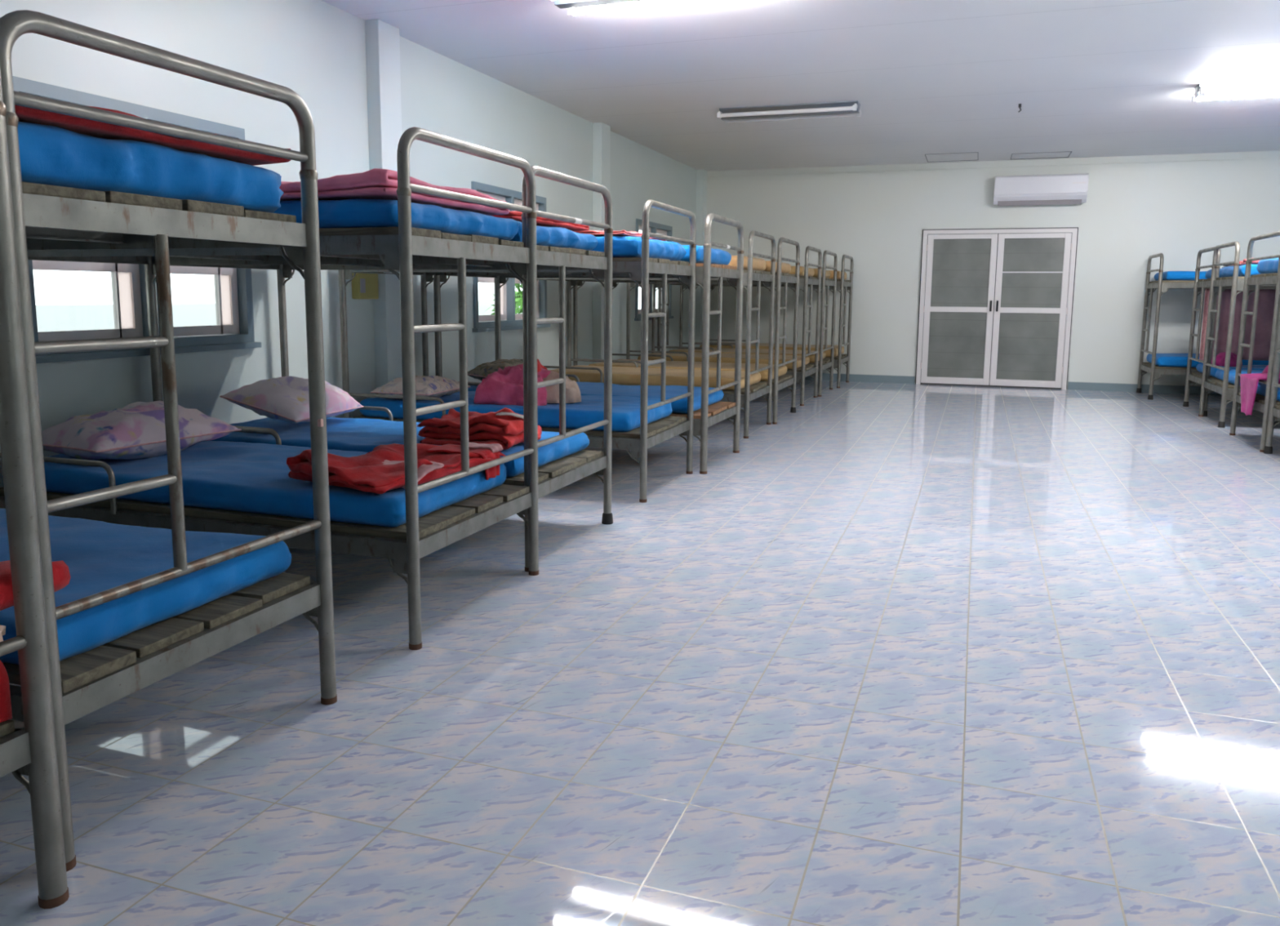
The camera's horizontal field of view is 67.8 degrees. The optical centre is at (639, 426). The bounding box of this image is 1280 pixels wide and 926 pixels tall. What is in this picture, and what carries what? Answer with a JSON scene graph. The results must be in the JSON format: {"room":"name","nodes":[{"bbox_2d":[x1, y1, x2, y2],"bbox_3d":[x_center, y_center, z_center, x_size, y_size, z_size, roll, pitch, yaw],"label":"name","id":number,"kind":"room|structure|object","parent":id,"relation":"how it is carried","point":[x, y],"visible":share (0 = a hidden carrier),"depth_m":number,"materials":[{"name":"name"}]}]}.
{"room":"dormitory","nodes":[
{"label":"dormitory","id":0,"kind":"room"},
{"bbox_2d":[0,0,696,487],"bbox_3d":[-2.455,-0.939,4.598,0.150,2.887,19.700,3,8,19],"label":"wall","id":1,"kind":"structure","parent":0,"point":[314,49],"depth_m":5.78,"materials":[{"name":"white paint"}]},
{"bbox_2d":[12,75,261,363],"bbox_3d":[-2.401,-0.938,4.601,0.150,1.175,1.380,3,8,19],"label":"window","id":2,"kind":"structure","parent":1,"relation":"in","point":[233,329],"depth_m":4.60,"materials":[{"name":"blue metal"}]},
{"bbox_2d":[351,272,378,298],"bbox_3d":[-1.786,-0.990,6.188,0.063,0.320,0.210,3,8,19],"label":"switch box","id":3,"kind":"object","parent":1,"relation":"attached to","point":[364,286],"visible":0.44,"depth_m":6.15,"materials":[{"name":"yellow plastic"}]},
{"bbox_2d":[364,18,402,387],"bbox_3d":[-1.686,-1.182,6.389,0.100,2.887,0.240,3,8,19],"label":"pillar","id":4,"kind":"structure","parent":1,"relation":"attached to","point":[382,38],"depth_m":6.26,"materials":[{"name":"paint"}]},
{"bbox_2d":[471,181,551,332],"bbox_3d":[-1.128,-1.425,8.180,0.150,1.175,1.380,3,8,19],"label":"window","id":5,"kind":"structure","parent":1,"relation":"in","point":[509,320],"depth_m":8.15,"materials":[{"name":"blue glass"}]},
{"bbox_2d":[592,122,610,363],"bbox_3d":[-0.406,-1.672,9.986,0.100,2.887,0.240,3,8,19],"label":"pillar","id":6,"kind":"structure","parent":1,"relation":"attached to","point":[601,131],"depth_m":9.82,"materials":[{"name":"paint"}]},
{"bbox_2d":[634,218,673,320],"bbox_3d":[0.146,-1.913,11.759,0.150,1.175,1.380,3,8,19],"label":"window","id":7,"kind":"structure","parent":1,"relation":"in","point":[655,228],"depth_m":11.76,"materials":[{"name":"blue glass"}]},
{"bbox_2d":[694,168,706,346],"bbox_3d":[0.855,-2.154,13.528,0.100,2.887,0.200,3,8,19],"label":"trim","id":8,"kind":"structure","parent":1,"relation":"attached to","point":[701,175],"depth_m":13.37,"materials":[{"name":"paint"}]},
{"bbox_2d":[0,379,1279,925],"bbox_3d":[1.446,0.773,3.443,8.450,0.120,19.700,3,8,19],"label":"floor","id":9,"kind":"structure","parent":0,"point":[900,654],"depth_m":2.70,"materials":[{"name":"blue tile"}]},
{"bbox_2d":[0,68,69,908],"bbox_3d":[-2.202,0.082,1.635,2.032,1.686,0.934,3,8,19],"label":"bunk bed","id":10,"kind":"object","parent":9,"relation":"on","point":[28,747],"visible":1,"depth_m":1.73,"materials":[{"name":"grey metal"}]},
{"bbox_3d":[-2.197,0.482,1.686,1.838,0.111,0.839,3,8,19],"label":"mattress","id":11,"kind":"object","parent":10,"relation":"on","visible":0},
{"bbox_2d":[0,624,5,641],"bbox_3d":[-1.376,0.416,1.622,0.290,0.060,0.446,3,8,16],"label":"folded blanket","id":12,"kind":"object","parent":11,"relation":"on","point":[2,628],"visible":0.78,"depth_m":1.79,"materials":[{"name":"beige fabric"}]},
{"bbox_2d":[0,560,70,610],"bbox_3d":[-1.373,0.328,1.760,0.314,0.076,0.500,2,8,13],"label":"folded blanket","id":13,"kind":"object","parent":12,"relation":"on","point":[61,575],"visible":0.38,"depth_m":1.88,"materials":[{"name":"red fabric"}]},
{"bbox_2d":[0,660,12,722],"bbox_3d":[-1.246,0.501,1.629,0.071,0.114,0.302,3,8,19],"label":"blanket","id":14,"kind":"object","parent":11,"relation":"hanging from","point":[6,713],"visible":1,"depth_m":1.75,"materials":[{"name":"red fabric"}]},
{"bbox_2d":[0,9,337,871],"bbox_3d":[-1.961,-0.042,2.551,2.027,1.684,0.899,3,8,19],"label":"bunk bed","id":15,"kind":"object","parent":9,"relation":"on","point":[46,216],"visible":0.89,"depth_m":2.13,"materials":[{"name":"grey metal"}]},
{"bbox_2d":[0,508,291,664],"bbox_3d":[-1.959,0.357,2.603,1.835,0.110,0.806,3,8,19],"label":"mattress","id":16,"kind":"object","parent":15,"relation":"on","point":[100,556],"visible":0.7,"depth_m":2.41,"materials":[{"name":"blue fabric"}]},
{"bbox_2d":[17,121,284,212],"bbox_3d":[-1.929,-0.629,2.455,1.866,0.125,0.868,3,8,19],"label":"mattress","id":17,"kind":"object","parent":15,"relation":"on","point":[51,155],"visible":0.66,"depth_m":2.09,"materials":[{"name":"blue fabric"}]},
{"bbox_2d":[14,104,290,165],"bbox_3d":[-1.361,-0.685,2.254,0.651,0.051,0.829,3,8,19],"label":"folded blanket","id":18,"kind":"object","parent":17,"relation":"on","point":[78,125],"visible":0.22,"depth_m":2.09,"materials":[{"name":"red fabric"}]},
{"bbox_2d":[0,126,538,649],"bbox_3d":[-1.521,-0.210,3.788,2.025,1.683,0.945,3,8,19],"label":"bunk bed","id":19,"kind":"object","parent":9,"relation":"on","point":[403,246],"visible":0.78,"depth_m":3.35,"materials":[{"name":"grey metal"}]},
{"bbox_2d":[2,440,506,527],"bbox_3d":[-1.531,0.187,3.848,1.845,0.111,0.857,3,8,19],"label":"mattress","id":20,"kind":"object","parent":19,"relation":"on","point":[228,475],"visible":0.59,"depth_m":3.52,"materials":[{"name":"blue fabric"}]},
{"bbox_2d":[41,400,241,459],"bbox_3d":[-2.109,0.012,3.996,0.448,0.228,0.687,4,9,25],"label":"pillow","id":21,"kind":"object","parent":20,"relation":"on","point":[136,430],"visible":0.9,"depth_m":3.80,"materials":[{"name":"white fabric"}]},
{"bbox_2d":[286,441,505,493],"bbox_3d":[-0.907,0.139,3.595,0.525,0.160,0.756,4,9,26],"label":"folded blanket","id":22,"kind":"object","parent":20,"relation":"on","point":[380,470],"visible":0.85,"depth_m":3.42,"materials":[{"name":"red fabric"}]},
{"bbox_2d":[271,198,519,240],"bbox_3d":[-1.482,-0.785,3.694,1.867,0.099,0.903,3,8,19],"label":"mattress","id":23,"kind":"object","parent":19,"relation":"on","point":[345,213],"visible":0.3,"depth_m":3.12,"materials":[{"name":"blue fabric"}]},
{"bbox_2d":[279,168,510,215],"bbox_3d":[-1.116,-0.858,3.539,1.015,0.096,0.886,3,8,19],"label":"folded blanket","id":24,"kind":"object","parent":23,"relation":"on","point":[375,183],"visible":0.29,"depth_m":3.09,"materials":[{"name":"pink fabric"}]},
{"bbox_2d":[155,165,613,571],"bbox_3d":[-1.240,-0.333,4.682,2.031,1.683,0.957,3,8,19],"label":"bunk bed","id":25,"kind":"object","parent":9,"relation":"on","point":[554,475],"visible":0.41,"depth_m":4.50,"materials":[{"name":"grey metal"}]},
{"bbox_2d":[210,417,589,476],"bbox_3d":[-1.254,0.068,4.736,1.844,0.108,0.867,3,8,19],"label":"mattress","id":26,"kind":"object","parent":25,"relation":"on","point":[357,434],"visible":0.4,"depth_m":4.60,"materials":[{"name":"blue fabric"}]},
{"bbox_2d":[219,376,364,423],"bbox_3d":[-1.769,-0.145,4.892,0.413,0.225,0.647,2,8,12],"label":"pillow","id":27,"kind":"object","parent":26,"relation":"on","point":[286,398],"visible":0.84,"depth_m":4.67,"materials":[{"name":"fabric"}]},
{"bbox_2d":[417,407,542,449],"bbox_3d":[-0.727,-0.005,4.391,0.506,0.145,0.468,2,8,12],"label":"folded blanket","id":28,"kind":"object","parent":26,"relation":"on","point":[504,427],"visible":0.84,"depth_m":4.24,"materials":[{"name":"red fabric"}]},
{"bbox_2d":[509,221,597,250],"bbox_3d":[-1.205,-0.906,4.593,1.872,0.095,0.884,3,8,19],"label":"mattress","id":29,"kind":"object","parent":25,"relation":"on","point":[557,237],"visible":0.12,"depth_m":4.29,"materials":[{"name":"blue fabric"}]},
{"bbox_2d":[490,210,589,231],"bbox_3d":[-0.651,-0.945,4.366,0.576,0.056,0.858,3,8,19],"label":"folded blanket","id":30,"kind":"object","parent":29,"relation":"on","point":[514,215],"visible":0.12,"depth_m":4.25,"materials":[{"name":"red fabric"}]},
{"bbox_2d":[338,200,696,502],"bbox_3d":[-0.754,-0.518,6.047,2.025,1.683,0.972,3,8,19],"label":"bunk bed","id":31,"kind":"object","parent":9,"relation":"on","point":[646,436],"visible":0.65,"depth_m":5.64,"materials":[{"name":"grey metal"}]},
{"bbox_2d":[359,391,671,431],"bbox_3d":[-0.777,-0.127,6.106,1.841,0.123,0.881,3,8,19],"label":"mattress","id":32,"kind":"object","parent":31,"relation":"on","point":[625,417],"visible":0.51,"depth_m":5.74,"materials":[{"name":"blue fabric"}]},
{"bbox_2d":[369,375,470,399],"bbox_3d":[-1.406,-0.257,6.140,0.408,0.158,0.567,3,8,16],"label":"pillow","id":33,"kind":"object","parent":32,"relation":"on","point":[437,386],"visible":0.72,"depth_m":5.96,"materials":[{"name":"beige fabric"}]},
{"bbox_2d":[474,359,581,405],"bbox_3d":[-0.703,-0.301,5.926,0.660,0.298,0.475,1,8,5],"label":"pillow","id":34,"kind":"object","parent":32,"relation":"on","point":[505,386],"visible":0.73,"depth_m":5.83,"materials":[{"name":"pink fabric"}]},
{"bbox_2d":[591,235,686,260],"bbox_3d":[-0.723,-1.105,5.953,1.866,0.123,0.909,3,8,19],"label":"mattress","id":35,"kind":"object","parent":31,"relation":"on","point":[622,246],"visible":0.18,"depth_m":5.34,"materials":[{"name":"blue fabric"}]},
{"bbox_2d":[573,230,666,240],"bbox_3d":[-0.295,-1.163,5.771,0.716,0.055,0.810,3,8,19],"label":"folded blanket","id":36,"kind":"object","parent":35,"relation":"on","point":[595,233],"visible":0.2,"depth_m":5.39,"materials":[{"name":"red fabric"}]},
{"bbox_2d":[433,213,744,474],"bbox_3d":[-0.358,-0.637,6.908,2.032,1.686,0.959,3,8,19],"label":"bunk bed","id":37,"kind":"object","parent":9,"relation":"on","point":[708,415],"visible":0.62,"depth_m":6.62,"materials":[{"name":"grey metal"}]},
{"bbox_2d":[467,382,724,413],"bbox_3d":[-0.379,-0.238,6.972,1.844,0.111,0.857,3,8,19],"label":"mattress","id":38,"kind":"object","parent":37,"relation":"on","point":[680,406],"visible":0.28,"depth_m":6.75,"materials":[{"name":"blue fabric"}]},
{"bbox_2d":[467,358,523,380],"bbox_3d":[-0.968,-0.400,7.036,0.406,0.198,0.567,4,9,25],"label":"pillow","id":39,"kind":"object","parent":38,"relation":"on","point":[481,371],"visible":0.27,"depth_m":6.86,"materials":[{"name":"grey fabric"}]},
{"bbox_2d":[680,244,731,265],"bbox_3d":[-0.335,-1.221,6.821,1.849,0.121,0.869,3,8,19],"label":"mattress","id":40,"kind":"object","parent":37,"relation":"on","point":[718,256],"visible":0.2,"depth_m":6.44,"materials":[{"name":"blue fabric"}]},
{"bbox_2d":[537,230,775,438],"bbox_3d":[0.098,-0.849,8.472,2.025,1.683,0.957,3,8,19],"label":"bunk bed","id":41,"kind":"object","parent":9,"relation":"on","point":[749,393],"visible":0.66,"depth_m":8.09,"materials":[{"name":"grey metal"}]},
{"bbox_2d":[548,364,760,390],"bbox_3d":[0.103,-0.447,8.524,1.828,0.104,0.849,3,8,19],"label":"mattress","id":42,"kind":"object","parent":41,"relation":"on","point":[623,375],"visible":0.46,"depth_m":8.21,"materials":[{"name":"beige fabric"}]},
{"bbox_2d":[727,255,765,271],"bbox_3d":[0.130,-1.431,8.381,1.827,0.113,0.847,3,8,19],"label":"mattress","id":43,"kind":"object","parent":41,"relation":"on","point":[758,264],"visible":0.16,"depth_m":8.00,"materials":[{"name":"beige fabric"}]},
{"bbox_2d":[573,237,799,424],"bbox_3d":[0.464,-0.969,9.359,2.031,1.683,0.977,3,8,19],"label":"bunk bed","id":44,"kind":"object","parent":9,"relation":"on","point":[788,381],"visible":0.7,"depth_m":9.18,"materials":[{"name":"grey metal"}]},
{"bbox_2d":[588,359,786,381],"bbox_3d":[0.474,-0.567,9.408,1.828,0.104,0.864,3,8,19],"label":"mattress","id":45,"kind":"object","parent":44,"relation":"on","point":[669,364],"visible":0.38,"depth_m":9.22,"materials":[{"name":"beige fabric"}]},
{"bbox_2d":[764,260,791,273],"bbox_3d":[0.493,-1.547,9.267,1.828,0.105,0.865,3,8,19],"label":"mattress","id":46,"kind":"object","parent":44,"relation":"on","point":[785,268],"visible":0.12,"depth_m":8.92,"materials":[{"name":"beige fabric"}]},
{"bbox_2d":[626,245,822,405],"bbox_3d":[0.952,-1.165,10.798,2.025,1.683,0.937,3,8,19],"label":"bunk bed","id":47,"kind":"object","parent":9,"relation":"on","point":[804,371],"visible":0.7,"depth_m":10.63,"materials":[{"name":"grey metal"}]},
{"bbox_2d":[637,351,809,368],"bbox_3d":[0.958,-0.763,10.851,1.826,0.104,0.826,3,8,19],"label":"mattress","id":48,"kind":"object","parent":47,"relation":"on","point":[725,357],"visible":0.38,"depth_m":10.55,"materials":[{"name":"beige fabric"}]},
{"bbox_2d":[788,266,814,276],"bbox_3d":[0.984,-1.742,10.707,1.825,0.104,0.826,3,8,19],"label":"mattress","id":49,"kind":"object","parent":47,"relation":"on","point":[811,271],"visible":0.1,"depth_m":10.08,"materials":[{"name":"beige fabric"}]},
{"bbox_2d":[657,250,837,396],"bbox_3d":[1.323,-1.295,11.750,2.025,1.683,0.967,3,8,19],"label":"bunk bed","id":50,"kind":"object","parent":9,"relation":"on","point":[831,283],"visible":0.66,"depth_m":11.64,"materials":[{"name":"grey metal"}]},
{"bbox_2d":[669,347,826,363],"bbox_3d":[1.328,-0.893,11.803,1.826,0.105,0.858,3,8,19],"label":"mattress","id":51,"kind":"object","parent":50,"relation":"on","point":[723,350],"visible":0.38,"depth_m":11.63,"materials":[{"name":"beige fabric"}]},
{"bbox_2d":[812,268,830,278],"bbox_3d":[1.355,-1.872,11.660,1.826,0.104,0.859,3,8,19],"label":"mattress","id":52,"kind":"object","parent":50,"relation":"on","point":[828,273],"visible":0.13,"depth_m":11.08,"materials":[{"name":"beige fabric"}]},
{"bbox_2d":[694,254,853,387],"bbox_3d":[1.754,-1.435,12.784,2.025,1.683,0.932,3,8,19],"label":"bunk bed","id":53,"kind":"object","parent":9,"relation":"on","point":[841,358],"visible":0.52,"depth_m":12.35,"materials":[{"name":"grey metal"}]},
{"bbox_2d":[699,342,844,357],"bbox_3d":[1.778,-1.042,12.830,1.826,0.124,0.822,3,8,19],"label":"mattress","id":54,"kind":"object","parent":53,"relation":"on","point":[762,345],"visible":0.34,"depth_m":12.51,"materials":[{"name":"beige fabric"}]},
{"bbox_2d":[828,270,846,279],"bbox_3d":[1.786,-2.018,12.694,1.828,0.114,0.824,3,8,19],"label":"mattress","id":55,"kind":"object","parent":53,"relation":"on","point":[838,273],"visible":0.17,"depth_m":12.06,"materials":[{"name":"beige fabric"}]},
{"bbox_2d":[1136,253,1275,399],"bbox_3d":[7.023,-1.149,11.048,2.039,1.683,0.918,3,8,19],"label":"bunk bed","id":56,"kind":"object","parent":9,"relation":"on","point":[1162,286],"visible":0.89,"depth_m":11.04,"materials":[{"name":"grey metal"}]},
{"bbox_2d":[1153,271,1207,280],"bbox_3d":[7.011,-1.733,10.971,1.848,0.112,0.824,3,8,19],"label":"mattress","id":57,"kind":"object","parent":56,"relation":"on","point":[1167,275],"visible":0.34,"depth_m":10.86,"materials":[{"name":"blue fabric"}]},
{"bbox_2d":[1146,353,1268,367],"bbox_3d":[6.993,-0.763,11.113,1.843,0.132,0.825,3,8,19],"label":"mattress","id":58,"kind":"object","parent":56,"relation":"on","point":[1180,360],"visible":0.4,"depth_m":10.99,"materials":[{"name":"blue fabric"}]},
{"bbox_2d":[1182,246,1275,416],"bbox_3d":[6.755,-0.943,9.550,2.039,1.683,0.958,3,8,19],"label":"bunk bed","id":59,"kind":"object","parent":9,"relation":"on","point":[1200,285],"visible":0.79,"depth_m":10.00,"materials":[{"name":"grey metal"}]},
{"bbox_2d":[1199,288,1209,360],"bbox_3d":[6.022,-1.070,10.104,0.105,0.780,0.065,3,8,19],"label":"hanging cloth","id":60,"kind":"object","parent":59,"relation":"hanging from","point":[1207,290],"visible":0.37,"depth_m":10.12,"materials":[{"name":"fabric"}]},
{"bbox_2d":[1204,266,1226,278],"bbox_3d":[6.744,-1.526,9.474,1.844,0.112,0.851,3,8,19],"label":"mattress","id":61,"kind":"object","parent":59,"relation":"on","point":[1208,274],"visible":0.22,"depth_m":9.90,"materials":[{"name":"blue fabric"}]},
{"bbox_2d":[1222,263,1240,267],"bbox_3d":[6.263,-1.645,9.666,0.509,0.066,0.630,3,8,19],"label":"folded blanket","id":62,"kind":"object","parent":61,"relation":"on","point":[1227,265],"visible":0.04,"depth_m":9.82,"materials":[{"name":"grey fabric"}]},
{"bbox_2d":[1195,363,1267,377],"bbox_3d":[6.730,-0.546,9.611,1.839,0.112,0.850,3,8,19],"label":"mattress","id":63,"kind":"object","parent":59,"relation":"on","point":[1199,366],"visible":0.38,"depth_m":9.67,"materials":[{"name":"blue fabric"}]},
{"bbox_2d":[1211,351,1242,366],"bbox_3d":[6.053,-0.702,9.845,0.264,0.143,0.297,-2,8,-16],"label":"crumpled cloth","id":64,"kind":"object","parent":63,"relation":"on","point":[1220,357],"visible":0.48,"depth_m":9.76,"materials":[{"name":"fabric"}]},
{"bbox_2d":[1211,288,1275,360],"bbox_3d":[6.860,-1.047,9.881,1.752,0.741,0.089,3,8,19],"label":"curtain","id":65,"kind":"object","parent":59,"relation":"hanging from","point":[1266,300],"visible":0.56,"depth_m":10.03,"materials":[{"name":"fabric"}]},
{"bbox_2d":[1198,240,1276,427],"bbox_3d":[6.410,-0.827,8.698,2.031,1.683,0.917,3,8,19],"label":"bunk bed","id":66,"kind":"object","parent":9,"relation":"on","point":[1223,387],"visible":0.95,"depth_m":8.95,"materials":[{"name":"grey metal"}]},
{"bbox_2d":[1215,368,1263,385],"bbox_3d":[6.411,-0.428,8.754,1.839,0.109,0.822,3,8,19],"label":"mattress","id":67,"kind":"object","parent":66,"relation":"on","point":[1220,373],"visible":0.36,"depth_m":9.05,"materials":[{"name":"blue fabric"}]},
{"bbox_2d":[1222,264,1261,276],"bbox_3d":[6.402,-1.411,8.624,1.841,0.112,0.820,3,8,19],"label":"mattress","id":68,"kind":"object","parent":66,"relation":"on","point":[1228,271],"visible":0.46,"depth_m":8.65,"materials":[{"name":"blue fabric"}]},
{"bbox_2d":[1232,258,1259,265],"bbox_3d":[5.917,-1.525,8.798,0.637,0.062,0.721,3,8,19],"label":"folded blanket","id":69,"kind":"object","parent":68,"relation":"on","point":[1242,262],"visible":0.22,"depth_m":8.83,"materials":[{"name":"fabric"}]},
{"bbox_2d":[1229,231,1279,452],"bbox_3d":[5.908,-0.645,7.361,2.025,1.683,0.997,3,8,19],"label":"bunk bed","id":70,"kind":"object","parent":9,"relation":"on","point":[1261,403],"visible":0.83,"depth_m":7.77,"materials":[{"name":"grey metal"}]},
{"bbox_2d":[1240,364,1279,415],"bbox_3d":[5.202,-0.322,7.703,0.596,0.456,0.930,3,8,17],"label":"draped cloth","id":71,"kind":"object","parent":70,"relation":"hanging from","point":[1249,382],"visible":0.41,"depth_m":7.67,"materials":[{"name":"pink fabric"}]},
{"bbox_2d":[1257,257,1279,274],"bbox_3d":[5.893,-1.243,7.284,1.845,0.139,0.908,3,8,19],"label":"mattress","id":72,"kind":"object","parent":70,"relation":"on","point":[1268,265],"visible":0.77,"depth_m":7.71,"materials":[{"name":"blue fabric"}]},
{"bbox_2d":[1256,382,1279,401],"bbox_3d":[5.904,-0.247,7.417,1.844,0.111,0.904,3,8,19],"label":"mattress","id":73,"kind":"object","parent":70,"relation":"on","point":[1261,388],"visible":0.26,"depth_m":7.75,"materials":[{"name":"blue fabric"}]},
{"bbox_2d":[1263,306,1279,453],"bbox_3d":[5.597,-0.518,6.429,2.039,1.683,0.958,3,8,19],"label":"bunk bed","id":74,"kind":"object","parent":9,"relation":"on","point":[1274,410],"visible":1,"depth_m":7.21,"materials":[{"name":"grey metal"}]},
{"bbox_2d":[320,0,1279,170],"bbox_3d":[1.471,-2.205,3.029,8.450,0.120,19.700,3,8,19],"label":"ceiling","id":75,"kind":"structure","parent":0,"point":[1089,78],"depth_m":7.28,"materials":[{"name":"white paint"}]},
{"bbox_2d":[545,0,730,17],"bbox_3d":[0.124,-2.421,5.277,1.270,0.096,0.347,3,8,19],"label":"ceiling light","id":76,"kind":"object","parent":75,"relation":"attached to","point":[570,5],"visible":1,"depth_m":5.45,"materials":[{"name":"white plastic"}]},
{"bbox_2d":[716,100,861,124],"bbox_3d":[1.371,-2.898,8.781,1.270,0.096,0.347,3,8,19],"label":"ceiling light","id":77,"kind":"object","parent":75,"relation":"attached to","point":[839,108],"visible":1,"depth_m":8.73,"materials":[{"name":"grey metal"}]},
{"bbox_2d":[1191,78,1279,102],"bbox_3d":[5.143,-2.698,7.573,1.270,0.096,0.347,3,8,19],"label":"ceiling light","id":78,"kind":"object","parent":75,"relation":"attached to","point":[1264,88],"visible":1,"depth_m":7.62,"materials":[{"name":"white plastic"}]},
{"bbox_2d":[706,158,1279,389],"bbox_3d":[4.709,-1.960,12.370,8.150,2.887,0.150,3,8,19],"label":"wall","id":79,"kind":"structure","parent":0,"point":[1131,213],"depth_m":12.18,"materials":[{"name":"paint"}]},
{"bbox_2d":[924,151,978,162],"bbox_3d":[3.885,-3.351,11.864,0.620,0.006,0.690,3,8,19],"label":"trim","id":80,"kind":"structure","parent":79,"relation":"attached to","point":[975,152],"depth_m":11.82,"materials":[{"name":"grey"}]},
{"bbox_2d":[706,151,1279,177],"bbox_3d":[4.692,-3.337,12.098,8.150,0.085,0.020,3,8,19],"label":"trim","id":81,"kind":"structure","parent":79,"relation":"attached to","point":[1259,154],"depth_m":12.12,"materials":[{"name":"paint"}]},
{"bbox_2d":[915,226,1078,389],"bbox_3d":[4.585,-1.530,12.344,1.878,2.039,0.089,3,8,19],"label":"door","id":82,"kind":"structure","parent":79,"relation":"in","point":[995,308],"depth_m":12.35,"materials":[{"name":"grey"}]},
{"bbox_2d":[804,373,1240,395],"bbox_3d":[4.670,-0.570,12.487,8.150,0.100,0.012,3,8,19],"label":"baseboard","id":83,"kind":"structure","parent":79,"relation":"attached to","point":[825,376],"depth_m":12.11,"materials":[{"name":"blue tile"}]},
{"bbox_2d":[993,173,1088,205],"bbox_3d":[5.007,-2.957,11.930,1.075,0.363,0.216,3,8,19],"label":"air conditioner","id":84,"kind":"object","parent":79,"relation":"attached to","point":[1061,188],"visible":1,"depth_m":11.85,"materials":[{"name":"white plastic"}]},
{"bbox_2d":[1010,151,1071,159],"bbox_3d":[4.900,-3.315,11.663,0.670,0.006,0.500,3,8,19],"label":"trim","id":85,"kind":"structure","parent":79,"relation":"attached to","point":[1070,151],"depth_m":11.53,"materials":[{"name":"grey"}]},
{"label":"outside","id":86,"kind":"structure","parent":0,"visible":0},
{"bbox_3d":[-9.921,-0.232,10.989,18.049,0.300,34.000,3,8,19],"label":"ground","id":87,"kind":"structure","parent":86,"visible":0},
{"bbox_2d":[35,301,522,331],"bbox_3d":[-6.354,-0.698,9.657,0.200,1.050,26.000,3,8,19],"label":"wall","id":88,"kind":"structure","parent":87,"relation":"on","point":[50,317],"depth_m":10.44,"materials":[{"name":"white paint"}]},
{"bbox_2d":[485,283,522,315],"bbox_3d":[-2.228,-2.025,17.657,1.492,1.757,1.664,3,8,19],"label":"shrub","id":89,"kind":"object","parent":87,"relation":"on","point":[518,298],"visible":0.12,"depth_m":17.44,"materials":[{"name":"green plant"}]},
{"bbox_2d":[515,300,522,313],"bbox_3d":[-1.537,-1.479,15.050,1.482,1.194,1.629,3,8,19],"label":"shrub","id":90,"kind":"object","parent":87,"relation":"on","point":[517,309],"visible":0.02,"depth_m":14.95,"materials":[{"name":"green plant"}]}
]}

